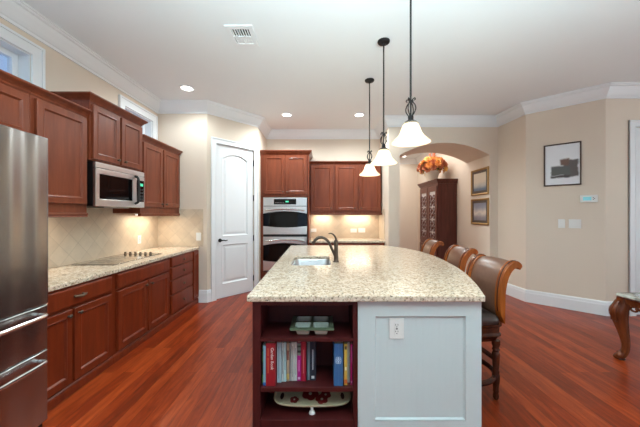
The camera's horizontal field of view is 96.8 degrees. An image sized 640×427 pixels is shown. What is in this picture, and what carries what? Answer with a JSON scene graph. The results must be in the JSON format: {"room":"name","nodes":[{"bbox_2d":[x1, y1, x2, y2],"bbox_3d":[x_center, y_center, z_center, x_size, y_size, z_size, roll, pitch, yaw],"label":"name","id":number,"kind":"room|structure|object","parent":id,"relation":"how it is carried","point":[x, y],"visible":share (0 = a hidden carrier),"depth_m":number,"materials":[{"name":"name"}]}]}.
{"room":"kitchen","nodes":[
{"label":"kitchen","id":0,"kind":"room"},
{"bbox_2d":[0,17,157,268],"bbox_3d":[-2.765,-0.185,0.580,0.170,3.270,8.160,0,0,0],"label":"wall","id":1,"kind":"structure","parent":0,"point":[62,74],"depth_m":3.03,"materials":[{"name":"beige paint"}]},
{"bbox_2d":[0,69,35,132],"bbox_3d":[-2.468,-0.797,1.630,0.416,0.455,1.260,0,0,0],"label":"upper cabinet","id":2,"kind":"object","parent":1,"relation":"attached to","point":[15,91],"visible":0.76,"depth_m":2.13,"materials":[{"name":"brown wood"}]},
{"bbox_2d":[0,23,45,88],"bbox_3d":[-2.747,-1.159,1.886,0.202,0.842,1.692,0,0,0],"label":"window","id":3,"kind":"structure","parent":1,"relation":"in","point":[18,60],"depth_m":2.60,"materials":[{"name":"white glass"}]},
{"bbox_2d":[29,85,91,217],"bbox_3d":[-2.472,-0.497,2.538,0.408,1.055,0.551,0,0,0],"label":"upper cabinet","id":4,"kind":"object","parent":1,"relation":"attached to","point":[56,118],"visible":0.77,"depth_m":2.54,"materials":[{"name":"brown wood"}]},
{"bbox_2d":[50,91,147,171],"bbox_3d":[-2.458,-0.868,3.229,0.436,0.655,0.922,0,0,0],"label":"upper cabinet","id":5,"kind":"object","parent":1,"relation":"attached to","point":[114,134],"visible":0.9,"depth_m":3.08,"materials":[{"name":"brown wood"}]},
{"bbox_2d":[87,161,143,207],"bbox_3d":[-2.421,-0.296,3.230,0.477,0.457,0.790,0,0,0],"label":"microwave","id":6,"kind":"object","parent":5,"relation":"attached to","point":[108,186],"visible":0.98,"depth_m":3.08,"materials":[{"name":"silver metal"}]},
{"bbox_2d":[48,208,157,267],"bbox_3d":[-2.676,0.002,3.290,0.008,1.063,2.720,0,0,0],"label":"backsplash","id":7,"kind":"structure","parent":1,"relation":"attached to","point":[104,233],"depth_m":3.38,"materials":[{"name":"tile"}]},
{"bbox_2d":[118,94,157,139],"bbox_3d":[-2.747,-1.159,4.180,0.202,0.842,0.860,0,0,0],"label":"window","id":8,"kind":"structure","parent":1,"relation":"in","point":[150,129],"depth_m":4.33,"materials":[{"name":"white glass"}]},
{"bbox_2d":[137,235,140,243],"bbox_3d":[-2.667,0.375,4.170,0.010,0.120,0.080,0,0,0],"label":"wall outlet","id":9,"kind":"object","parent":1,"relation":"attached to","point":[139,236],"visible":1,"depth_m":4.17,"materials":[{"name":"white plastic"}]},
{"bbox_2d":[113,134,182,215],"bbox_3d":[-2.468,-0.497,4.170,0.416,1.055,1.050,0,0,0],"label":"upper cabinet","id":10,"kind":"object","parent":1,"relation":"attached to","point":[160,161],"visible":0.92,"depth_m":4.05,"materials":[{"name":"brown wood"}]},
{"bbox_2d":[158,114,206,298],"bbox_3d":[-2.325,-0.185,4.720,0.910,3.270,0.120,0,0,0],"label":"wall","id":11,"kind":"structure","parent":0,"point":[187,133],"depth_m":4.66,"materials":[{"name":"beige paint"}]},
{"bbox_2d":[158,209,202,246],"bbox_3d":[-2.300,0.227,4.656,0.740,0.613,0.008,0,0,0],"label":"backsplash","id":12,"kind":"structure","parent":11,"relation":"attached to","point":[173,231],"depth_m":4.65,"materials":[{"name":"tile"}]},
{"bbox_2d":[196,233,200,240],"bbox_3d":[-2.005,0.370,4.646,0.078,0.130,0.010,0,0,0],"label":"light switch","id":13,"kind":"object","parent":11,"relation":"attached to","point":[198,235],"visible":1,"depth_m":4.64,"materials":[{"name":"white plastic"}]},
{"bbox_2d":[207,114,257,289],"bbox_3d":[-1.579,-0.185,5.070,0.120,3.270,0.998,0,0,42],"label":"wall","id":14,"kind":"structure","parent":0,"point":[218,127],"depth_m":4.82,"materials":[{"name":"beige paint"}]},
{"bbox_2d":[199,289,210,302],"bbox_3d":[-1.893,1.347,4.662,0.218,0.204,0.066,0,0,-19],"label":"baseboard","id":15,"kind":"structure","parent":14,"relation":"attached to","point":[204,295],"depth_m":4.64,"materials":[{"name":"white wood"}]},
{"bbox_2d":[211,136,258,301],"bbox_3d":[-1.514,0.084,5.050,0.108,2.732,0.937,0,0,42],"label":"door","id":16,"kind":"structure","parent":14,"relation":"in","point":[232,197],"depth_m":5.03,"materials":[{"name":"white paint"}]},
{"bbox_2d":[258,128,265,281],"bbox_3d":[-1.260,-0.185,5.825,0.120,3.270,0.850,0,0,0],"label":"wall","id":17,"kind":"structure","parent":0,"point":[261,139],"depth_m":5.63,"materials":[{"name":"beige paint"}]},
{"bbox_2d":[266,139,378,237],"bbox_3d":[-0.020,-0.185,6.310,2.600,3.270,0.120,0,0,0],"label":"wall","id":18,"kind":"structure","parent":0,"point":[322,149],"depth_m":6.25,"materials":[{"name":"beige paint"}]},
{"bbox_2d":[310,161,333,214],"bbox_3d":[0.018,-0.537,6.049,0.503,1.115,0.378,0,0,0],"label":"upper cabinet","id":19,"kind":"object","parent":18,"relation":"attached to","point":[321,172],"visible":0.91,"depth_m":5.90,"materials":[{"name":"brown wood"}]},
{"bbox_2d":[311,215,378,237],"bbox_3d":[0.527,0.262,6.245,1.495,0.543,0.008,0,0,0],"label":"backsplash","id":20,"kind":"structure","parent":18,"relation":"attached to","point":[340,226],"depth_m":6.24,"materials":[{"name":"tile"}]},
{"bbox_2d":[334,161,381,214],"bbox_3d":[0.790,-0.537,6.049,1.036,1.115,0.378,0,0,0],"label":"upper cabinet","id":21,"kind":"object","parent":18,"relation":"attached to","point":[354,194],"visible":0.91,"depth_m":5.90,"materials":[{"name":"brown wood"}]},
{"bbox_2d":[358,228,364,232],"bbox_3d":[0.895,0.360,6.236,0.150,0.095,0.009,0,0,0],"label":"wall outlet","id":22,"kind":"object","parent":18,"relation":"attached to","point":[360,230],"visible":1,"depth_m":6.23,"materials":[{"name":"white plastic"}]},
{"bbox_2d":[22,0,639,157],"bbox_3d":[1.900,-1.880,3.050,9.600,0.120,13.100,0,0,0],"label":"ceiling","id":23,"kind":"structure","parent":0,"point":[312,61],"depth_m":3.12,"materials":[{"name":"white paint"}]},
{"bbox_2d":[179,85,194,91],"bbox_3d":[-1.935,-1.814,4.100,0.212,0.011,0.212,0,0,0],"label":"recessed light","id":24,"kind":"object","parent":23,"relation":"in","point":[182,87],"visible":1,"depth_m":4.10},
{"bbox_2d":[224,25,258,46],"bbox_3d":[-0.800,-1.813,2.900,0.270,0.012,0.340,0,0,0],"label":"ceiling vent","id":25,"kind":"object","parent":23,"relation":"in","point":[240,35],"visible":1,"depth_m":2.89,"materials":[{"name":"white metal"}]},
{"bbox_2d":[281,113,292,116],"bbox_3d":[-0.625,-1.814,5.200,0.212,0.011,0.212,0,0,0],"label":"recessed light","id":26,"kind":"object","parent":23,"relation":"in","point":[282,114],"visible":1,"depth_m":5.18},
{"bbox_2d":[354,113,364,116],"bbox_3d":[0.700,-1.814,5.200,0.212,0.011,0.212,0,0,0],"label":"recessed light","id":27,"kind":"object","parent":23,"relation":"in","point":[355,114],"visible":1,"depth_m":5.17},
{"bbox_2d":[359,78,379,175],"bbox_3d":[0.660,-1.174,3.860,0.285,1.291,0.285,0,0,0],"label":"pendant lamp","id":28,"kind":"object","parent":23,"relation":"hanging from","point":[369,170],"visible":0.94,"depth_m":3.84,"materials":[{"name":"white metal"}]},
{"bbox_2d":[370,37,396,165],"bbox_3d":[0.660,-1.174,2.990,0.285,1.291,0.285,0,0,0],"label":"pendant lamp","id":29,"kind":"object","parent":23,"relation":"hanging from","point":[383,158],"visible":1,"depth_m":2.97,"materials":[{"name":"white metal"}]},
{"bbox_2d":[391,0,430,146],"bbox_3d":[0.668,-1.174,2.115,0.285,1.291,0.285,0,0,0],"label":"pendant lamp","id":30,"kind":"object","parent":23,"relation":"hanging from","point":[411,135],"visible":1,"depth_m":2.11,"materials":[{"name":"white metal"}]},
{"bbox_2d":[42,291,639,426],"bbox_3d":[1.900,1.500,3.050,9.600,0.100,13.100,0,0,0],"label":"floor","id":31,"kind":"structure","parent":0,"point":[558,367],"depth_m":2.50,"materials":[{"name":"brown wood"}]},
{"bbox_2d":[0,124,47,426],"bbox_3d":[-2.200,0.468,1.478,0.891,1.965,0.941,0,0,0],"label":"refrigerator","id":32,"kind":"object","parent":31,"relation":"on","point":[23,155],"visible":1,"depth_m":1.75,"materials":[{"name":"silver metal"}]},
{"bbox_2d":[46,274,113,411],"bbox_3d":[-2.315,1.013,2.355,0.722,0.874,0.786,0,0,0],"label":"base cabinet","id":33,"kind":"object","parent":31,"relation":"on","point":[79,319],"visible":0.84,"depth_m":2.33,"materials":[{"name":"brown wood"}]},
{"bbox_2d":[48,247,198,291],"bbox_3d":[-2.336,0.555,3.308,0.682,0.040,2.697,0,0,0],"label":"countertop","id":34,"kind":"structure","parent":33,"relation":"on","point":[60,277],"depth_m":2.79,"materials":[{"name":"stone"}]},
{"bbox_2d":[73,252,160,264],"bbox_3d":[-2.375,0.515,3.395,0.450,0.037,0.870,0,0,0],"label":"cooktop","id":35,"kind":"object","parent":34,"relation":"in","point":[126,257],"visible":1,"depth_m":3.30,"materials":[{"name":"grey glass"}]},
{"bbox_2d":[112,258,169,362],"bbox_3d":[-2.321,1.013,3.261,0.711,0.874,1.023,0,0,0],"label":"base cabinet","id":36,"kind":"object","parent":31,"relation":"on","point":[140,294],"visible":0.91,"depth_m":3.12,"materials":[{"name":"brown wood"}]},
{"bbox_2d":[169,251,192,322],"bbox_3d":[-2.321,1.013,4.109,0.711,0.874,0.668,0,0,0],"label":"base cabinet","id":37,"kind":"object","parent":31,"relation":"on","point":[180,266],"visible":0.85,"depth_m":4.04,"materials":[{"name":"brown wood"}]},
{"bbox_2d":[192,250,198,305],"bbox_3d":[-2.335,1.013,4.549,0.682,0.874,0.208,0,0,0],"label":"base cabinet","id":38,"kind":"object","parent":31,"relation":"on","point":[195,260],"visible":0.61,"depth_m":4.54,"materials":[{"name":"brown wood"}]},
{"bbox_2d":[260,150,312,278],"bbox_3d":[-0.687,0.098,5.901,1.010,2.706,0.682,0,0,0],"label":"tall cabinet","id":39,"kind":"object","parent":31,"relation":"on","point":[284,173],"visible":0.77,"depth_m":5.60,"materials":[{"name":"brown wood"}]},
{"bbox_2d":[263,198,307,270],"bbox_3d":[-0.708,0.405,5.839,0.860,1.460,0.657,0,0,0],"label":"double wall oven","id":40,"kind":"object","parent":39,"relation":"in","point":[285,220],"visible":0.92,"depth_m":5.59,"materials":[{"name":"silver metal"}]},
{"bbox_2d":[309,243,384,245],"bbox_3d":[0.518,1.013,5.926,1.500,0.874,0.641,0,0,0],"label":"base cabinet","id":41,"kind":"object","parent":31,"relation":"on","point":[309,243],"visible":0.02,"depth_m":5.67,"materials":[{"name":"brown wood"}]},
{"bbox_2d":[309,238,384,242],"bbox_3d":[0.521,0.555,5.938,1.510,0.040,0.605,0,0,0],"label":"countertop","id":42,"kind":"structure","parent":41,"relation":"on","point":[340,240],"depth_m":5.73,"materials":[{"name":"stone"}]},
{"bbox_2d":[253,302,480,426],"bbox_3d":[0.306,1.014,3.345,1.524,0.875,2.910,0,0,0],"label":"kitchen island","id":43,"kind":"object","parent":31,"relation":"on","point":[431,376],"visible":0.63,"depth_m":1.90,"materials":[{"name":"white wood"}]},
{"bbox_2d":[262,342,264,383],"bbox_3d":[-0.396,1.026,2.025,0.012,0.262,0.191,0,0,0],"label":"book","id":44,"kind":"object","parent":43,"relation":"on","point":[263,342],"visible":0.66,"depth_m":1.93,"materials":[{"name":"paper"}]},
{"bbox_2d":[263,342,265,385],"bbox_3d":[-0.381,1.024,2.010,0.019,0.268,0.191,0,0,0],"label":"book","id":45,"kind":"object","parent":43,"relation":"on","point":[264,345],"visible":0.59,"depth_m":1.92,"materials":[{"name":"paper"}]},
{"bbox_2d":[266,342,276,385],"bbox_3d":[-0.339,1.012,2.003,0.065,0.290,0.191,0,0,0],"label":"book","id":46,"kind":"object","parent":43,"relation":"on","point":[271,347],"visible":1,"depth_m":1.91,"materials":[{"name":"paper"}]},
{"bbox_2d":[277,342,281,382],"bbox_3d":[-0.287,1.020,2.045,0.030,0.275,0.191,0,0,0],"label":"book","id":47,"kind":"object","parent":43,"relation":"on","point":[279,344],"visible":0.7,"depth_m":1.95,"materials":[{"name":"paper"}]},
{"bbox_2d":[282,342,283,381],"bbox_3d":[-0.264,1.022,2.055,0.015,0.270,0.191,0,0,0],"label":"book","id":48,"kind":"object","parent":43,"relation":"on","point":[282,342],"visible":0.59,"depth_m":1.96,"materials":[{"name":"paper"}]},
{"bbox_2d":[284,342,286,381],"bbox_3d":[-0.248,1.022,2.055,0.016,0.272,0.191,0,0,0],"label":"book","id":49,"kind":"object","parent":43,"relation":"on","point":[285,343],"visible":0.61,"depth_m":1.96,"materials":[{"name":"paper"}]},
{"bbox_2d":[286,342,289,380],"bbox_3d":[-0.230,1.024,2.060,0.020,0.266,0.191,0,0,0],"label":"book","id":50,"kind":"object","parent":43,"relation":"on","point":[288,343],"visible":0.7,"depth_m":1.97,"materials":[{"name":"paper"}]},
{"bbox_2d":[289,342,290,380],"bbox_3d":[-0.213,1.026,2.065,0.013,0.262,0.191,0,0,0],"label":"book","id":51,"kind":"object","parent":43,"relation":"on","point":[290,342],"visible":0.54,"depth_m":1.97,"materials":[{"name":"paper"}]},
{"bbox_2d":[291,342,293,380],"bbox_3d":[-0.196,1.024,2.065,0.019,0.268,0.191,0,0,0],"label":"book","id":52,"kind":"object","parent":43,"relation":"on","point":[292,343],"visible":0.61,"depth_m":1.97,"materials":[{"name":"paper"}]},
{"bbox_2d":[294,342,296,380],"bbox_3d":[-0.177,1.024,2.065,0.019,0.268,0.191,0,0,0],"label":"book","id":53,"kind":"object","parent":43,"relation":"on","point":[295,343],"visible":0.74,"depth_m":1.97,"materials":[{"name":"paper"}]},
{"bbox_2d":[297,342,300,380],"bbox_3d":[-0.152,1.026,2.065,0.027,0.264,0.191,0,0,0],"label":"book","id":54,"kind":"object","parent":43,"relation":"on","point":[298,343],"visible":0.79,"depth_m":1.97,"materials":[{"name":"paper"}]},
{"bbox_2d":[301,342,306,380],"bbox_3d":[-0.121,1.020,2.060,0.035,0.274,0.191,0,0,0],"label":"book","id":55,"kind":"object","parent":43,"relation":"on","point":[303,344],"visible":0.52,"depth_m":1.97,"materials":[{"name":"paper"}]},
{"bbox_2d":[253,302,357,426],"bbox_3d":[-0.106,1.014,2.041,0.700,0.875,0.302,0,0,0],"label":"bookcase","id":56,"kind":"object","parent":43,"relation":"attached to","point":[272,321],"depth_m":1.93,"materials":[{"name":"brown wood"}]},
{"bbox_2d":[261,365,352,391],"bbox_3d":[-0.095,1.173,2.035,0.616,0.030,0.278,0,0,0],"label":"shelf","id":57,"kind":"object","parent":43,"relation":"attached to","point":[324,382],"depth_m":1.92,"materials":[{"name":"brown wood"}]},
{"bbox_2d":[261,322,352,341],"bbox_3d":[-0.095,0.840,2.035,0.616,0.026,0.278,0,0,0],"label":"shelf","id":58,"kind":"object","parent":43,"relation":"attached to","point":[272,331],"depth_m":1.95,"materials":[{"name":"brown wood"}]},
{"bbox_2d":[307,342,307,379],"bbox_3d":[-0.095,1.026,2.075,0.010,0.262,0.190,0,0,0],"label":"book","id":59,"kind":"object","parent":43,"relation":"on","point":[307,342],"visible":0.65,"depth_m":1.98,"materials":[{"name":"paper"}]},
{"bbox_2d":[308,342,309,379],"bbox_3d":[-0.084,1.024,2.075,0.011,0.266,0.190,0,0,0],"label":"book","id":60,"kind":"object","parent":43,"relation":"on","point":[308,342],"visible":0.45,"depth_m":1.98,"materials":[{"name":"paper"}]},
{"bbox_2d":[290,315,333,333],"bbox_3d":[-0.062,0.798,2.035,0.300,0.056,0.270,0,0,0],"label":"dish","id":61,"kind":"object","parent":43,"relation":"on","point":[302,324],"visible":1,"depth_m":2.02,"materials":[{"name":"green ceramic"}]},
{"bbox_2d":[296,331,309,333],"bbox_3d":[-0.124,0.800,1.979,0.112,0.052,0.104,0,0,0],"label":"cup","id":62,"kind":"object","parent":61,"relation":"on","point":[298,332],"depth_m":1.94,"materials":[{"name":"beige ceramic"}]},
{"bbox_2d":[314,331,327,333],"bbox_3d":[0.000,0.800,1.979,0.112,0.052,0.104,0,0,0],"label":"cup","id":63,"kind":"object","parent":61,"relation":"on","point":[316,332],"depth_m":1.94,"materials":[{"name":"beige ceramic"}]},
{"bbox_2d":[274,392,350,414],"bbox_3d":[-0.062,1.322,2.029,0.548,0.104,0.197,0,0,0],"label":"platter","id":64,"kind":"object","parent":43,"relation":"on","point":[290,399],"visible":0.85,"depth_m":1.99,"materials":[{"name":"beige ceramic"}]},
{"bbox_2d":[290,396,298,402],"bbox_3d":[-0.186,1.300,1.990,0.062,0.011,0.058,0,0,0],"label":"flower","id":65,"kind":"object","parent":64,"relation":"on","point":[293,399],"depth_m":1.99,"materials":[{"name":"red ceramic"}]},
{"bbox_2d":[302,392,318,399],"bbox_3d":[-0.075,1.292,2.040,0.120,0.019,0.113,0,0,0],"label":"flower","id":66,"kind":"object","parent":64,"relation":"on","point":[305,395],"depth_m":2.02,"materials":[{"name":"red ceramic"}]},
{"bbox_2d":[315,395,327,403],"bbox_3d":[0.004,1.300,1.994,0.088,0.014,0.084,0,0,0],"label":"flower","id":67,"kind":"object","parent":64,"relation":"on","point":[319,399],"depth_m":1.99,"materials":[{"name":"red ceramic"}]},
{"bbox_2d":[320,392,330,398],"bbox_3d":[0.033,1.294,2.032,0.078,0.012,0.073,0,0,0],"label":"flower","id":68,"kind":"object","parent":64,"relation":"on","point":[323,395],"depth_m":2.02,"materials":[{"name":"red ceramic"}]},
{"bbox_2d":[310,342,315,379],"bbox_3d":[-0.056,1.024,2.070,0.043,0.268,0.191,0,0,0],"label":"book","id":69,"kind":"object","parent":43,"relation":"on","point":[312,344],"visible":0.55,"depth_m":1.98,"materials":[{"name":"paper"}]},
{"bbox_2d":[333,342,342,385],"bbox_3d":[0.117,1.015,2.006,0.062,0.285,0.192,0,0,0],"label":"book","id":70,"kind":"object","parent":43,"relation":"on","point":[337,346],"visible":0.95,"depth_m":1.91,"materials":[{"name":"paper"}]},
{"bbox_2d":[343,342,346,384],"bbox_3d":[0.167,1.018,2.015,0.022,0.280,0.191,0,0,0],"label":"book","id":71,"kind":"object","parent":43,"relation":"on","point":[344,343],"visible":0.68,"depth_m":1.92,"materials":[{"name":"paper"}]},
{"bbox_2d":[347,342,349,382],"bbox_3d":[0.189,1.018,2.045,0.021,0.278,0.190,0,0,0],"label":"book","id":72,"kind":"object","parent":43,"relation":"on","point":[348,343],"visible":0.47,"depth_m":1.95,"materials":[{"name":"paper"}]},
{"bbox_2d":[350,342,351,384],"bbox_3d":[0.206,1.018,2.015,0.012,0.278,0.191,0,0,0],"label":"book","id":73,"kind":"object","parent":43,"relation":"on","point":[350,342],"visible":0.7,"depth_m":1.93,"materials":[{"name":"paper"}]},
{"bbox_2d":[247,245,484,301],"bbox_3d":[0.468,0.555,3.357,1.966,0.040,3.007,0,0,0],"label":"island countertop","id":74,"kind":"structure","parent":43,"relation":"on","point":[362,273],"depth_m":2.32,"materials":[{"name":"stone"}]},
{"bbox_2d":[292,259,329,264],"bbox_3d":[-0.110,0.664,3.295,0.470,0.174,0.690,0,0,0],"label":"sink","id":75,"kind":"object","parent":74,"relation":"in","point":[297,261],"visible":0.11,"depth_m":3.61,"materials":[{"name":"silver metal"}]},
{"bbox_2d":[311,233,338,261],"bbox_3d":[0.046,0.371,3.170,0.312,0.326,0.067,0,0,0],"label":"faucet","id":76,"kind":"object","parent":74,"relation":"on","point":[335,250],"visible":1,"depth_m":3.15,"materials":[{"name":"black metal"}]},
{"bbox_2d":[389,318,403,338],"bbox_3d":[0.506,0.766,1.899,0.098,0.138,0.010,0,0,0],"label":"wall outlet","id":77,"kind":"object","parent":43,"relation":"attached to","point":[396,325],"visible":1,"depth_m":1.90,"materials":[{"name":"white plastic"}]},
{"bbox_2d":[394,322,398,334],"bbox_3d":[0.506,0.766,1.896,0.034,0.084,0.004,0,0,0],"label":"receptacle","id":78,"kind":"object","parent":77,"relation":"attached to","point":[396,324],"depth_m":1.89,"materials":[{"name":"white plastic"}]},
{"bbox_2d":[420,238,443,255],"bbox_3d":[1.363,0.907,4.058,0.619,1.085,0.504,0,0,2],"label":"bar stool","id":79,"kind":"object","parent":31,"relation":"on","point":[429,246],"visible":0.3,"depth_m":3.96,"materials":[{"name":"orange wood"}]},
{"bbox_2d":[417,179,457,259],"bbox_3d":[2.940,0.312,7.270,0.500,2.275,1.320,0,0,0],"label":"armoire","id":80,"kind":"object","parent":31,"relation":"on","point":[438,197],"visible":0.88,"depth_m":6.67,"materials":[{"name":"brown wood"}]},
{"bbox_2d":[424,170,439,180],"bbox_3d":[2.800,-0.951,7.180,0.370,0.250,0.370,0,0,0],"label":"vase","id":81,"kind":"object","parent":80,"relation":"on","point":[433,174],"depth_m":7.05,"materials":[{"name":"ceramic"}]},
{"bbox_2d":[416,153,448,180],"bbox_3d":[2.796,-1.196,7.186,0.697,0.741,0.986,0,0,0],"label":"flower arrangement","id":82,"kind":"object","parent":80,"relation":"on","point":[431,166],"visible":0.98,"depth_m":6.99,"materials":[{"name":"plant"}]},
{"bbox_2d":[444,244,477,271],"bbox_3d":[1.358,0.907,3.220,0.619,1.085,0.504,0,0,0],"label":"bar stool","id":83,"kind":"object","parent":31,"relation":"on","point":[456,255],"visible":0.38,"depth_m":3.13,"materials":[{"name":"orange wood"}]},
{"bbox_2d":[466,254,521,399],"bbox_3d":[1.235,0.907,2.383,0.619,1.085,0.504,0,0,-8],"label":"bar stool","id":84,"kind":"object","parent":31,"relation":"on","point":[491,274],"visible":0.61,"depth_m":2.23,"materials":[{"name":"leather"}]},
{"bbox_2d":[608,293,639,360],"bbox_3d":[3.353,1.123,2.250,0.895,0.663,1.360,0,0,0],"label":"table","id":85,"kind":"object","parent":31,"relation":"on","point":[620,307],"visible":1,"depth_m":2.79,"materials":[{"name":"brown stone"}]},
{"bbox_2d":[400,164,417,250],"bbox_3d":[2.250,-0.185,9.460,2.100,3.270,0.120,0,0,0],"label":"wall","id":86,"kind":"structure","parent":0,"point":[408,173],"depth_m":9.40,"materials":[{"name":"beige paint"}]},
{"bbox_2d":[379,127,497,268],"bbox_3d":[2.315,-0.185,5.815,2.070,3.270,0.870,0,0,0],"label":"wall","id":87,"kind":"structure","parent":0,"point":[477,147],"depth_m":5.38,"materials":[{"name":"beige paint"}]},
{"bbox_2d":[379,209,384,240],"bbox_3d":[1.275,0.216,5.960,0.008,0.633,0.560,0,0,0],"label":"backsplash","id":88,"kind":"structure","parent":87,"relation":"attached to","point":[381,217],"depth_m":5.87,"materials":[{"name":"tile"}]},
{"bbox_2d":[471,166,488,195],"bbox_3d":[3.184,-0.645,5.710,0.029,0.530,0.620,0,0,0],"label":"framed painting","id":89,"kind":"object","parent":87,"relation":"attached to","point":[479,177],"visible":1,"depth_m":5.68},
{"bbox_2d":[471,198,488,224],"bbox_3d":[3.184,-0.048,5.710,0.029,0.525,0.620,0,0,0],"label":"framed painting","id":90,"kind":"object","parent":87,"relation":"attached to","point":[479,207],"visible":1,"depth_m":5.68},
{"bbox_2d":[418,154,465,269],"bbox_3d":[3.260,-0.185,7.825,0.120,3.270,3.150,0,0,0],"label":"wall","id":91,"kind":"structure","parent":0,"point":[457,168],"depth_m":6.61,"materials":[{"name":"beige paint"}]},
{"bbox_2d":[400,153,438,163],"bbox_3d":[2.240,-1.732,7.825,1.920,0.174,3.150,0,0,0],"label":"trim","id":92,"kind":"structure","parent":91,"relation":"attached to","point":[417,160],"depth_m":9.27,"materials":[{"name":"beige paint"}]},
{"bbox_2d":[498,115,525,288],"bbox_3d":[3.430,-0.185,5.043,0.120,3.270,0.681,0,0,-3],"label":"wall","id":93,"kind":"structure","parent":0,"point":[511,135],"depth_m":5.00,"materials":[{"name":"beige paint"}]},
{"bbox_2d":[526,99,605,300],"bbox_3d":[3.767,-0.185,4.418,0.934,3.270,0.120,0,0,44],"label":"wall","id":94,"kind":"structure","parent":0,"point":[567,261],"depth_m":4.33,"materials":[{"name":"beige paint"}]},
{"bbox_2d":[0,0,639,138],"bbox_3d":[1.910,-1.732,1.425,9.180,0.174,9.650,0,0,0],"label":"trim","id":95,"kind":"structure","parent":94,"relation":"attached to","point":[18,13],"depth_m":4.37,"materials":[{"name":"white wood"}]},
{"bbox_2d":[465,270,612,315],"bbox_3d":[3.331,1.347,6.940,1.763,0.204,6.164,0,0,-24],"label":"baseboard","id":96,"kind":"structure","parent":94,"relation":"attached to","point":[598,307],"depth_m":4.38,"materials":[{"name":"white wood"}]},
{"bbox_2d":[558,219,564,227],"bbox_3d":[3.711,0.147,4.381,0.082,0.135,0.010,0,0,44],"label":"light switch","id":97,"kind":"object","parent":94,"relation":"attached to","point":[561,222],"visible":1,"depth_m":4.38,"materials":[{"name":"white plastic"}]},
{"bbox_2d":[544,141,580,186],"bbox_3d":[3.708,-0.762,4.370,0.442,0.650,0.030,0,0,44],"label":"framed print","id":98,"kind":"object","parent":94,"relation":"attached to","point":[562,161],"visible":1,"depth_m":4.37},
{"bbox_2d":[569,219,580,227],"bbox_3d":[3.821,0.147,4.274,0.142,0.135,0.010,0,0,44],"label":"light switch","id":99,"kind":"object","parent":94,"relation":"attached to","point":[573,223],"visible":1,"depth_m":4.27,"materials":[{"name":"white plastic"}]},
{"bbox_2d":[580,195,597,201],"bbox_3d":[3.923,-0.225,4.160,0.190,0.108,0.032,0,0,44],"label":"thermostat","id":100,"kind":"object","parent":94,"relation":"attached to","point":[583,198],"visible":1,"depth_m":4.15,"materials":[{"name":"white plastic"}]},
{"bbox_2d":[606,99,639,300],"bbox_3d":[5.330,-0.185,4.110,2.540,3.270,0.120,0,0,0],"label":"wall","id":101,"kind":"structure","parent":0,"point":[619,112],"depth_m":4.05,"materials":[{"name":"beige paint"}]},
{"bbox_2d":[629,120,639,315],"bbox_3d":[4.901,0.059,4.048,1.042,2.782,0.108,0,0,0],"label":"door","id":102,"kind":"structure","parent":101,"relation":"in","point":[634,133],"depth_m":4.03,"materials":[{"name":"white paint"}]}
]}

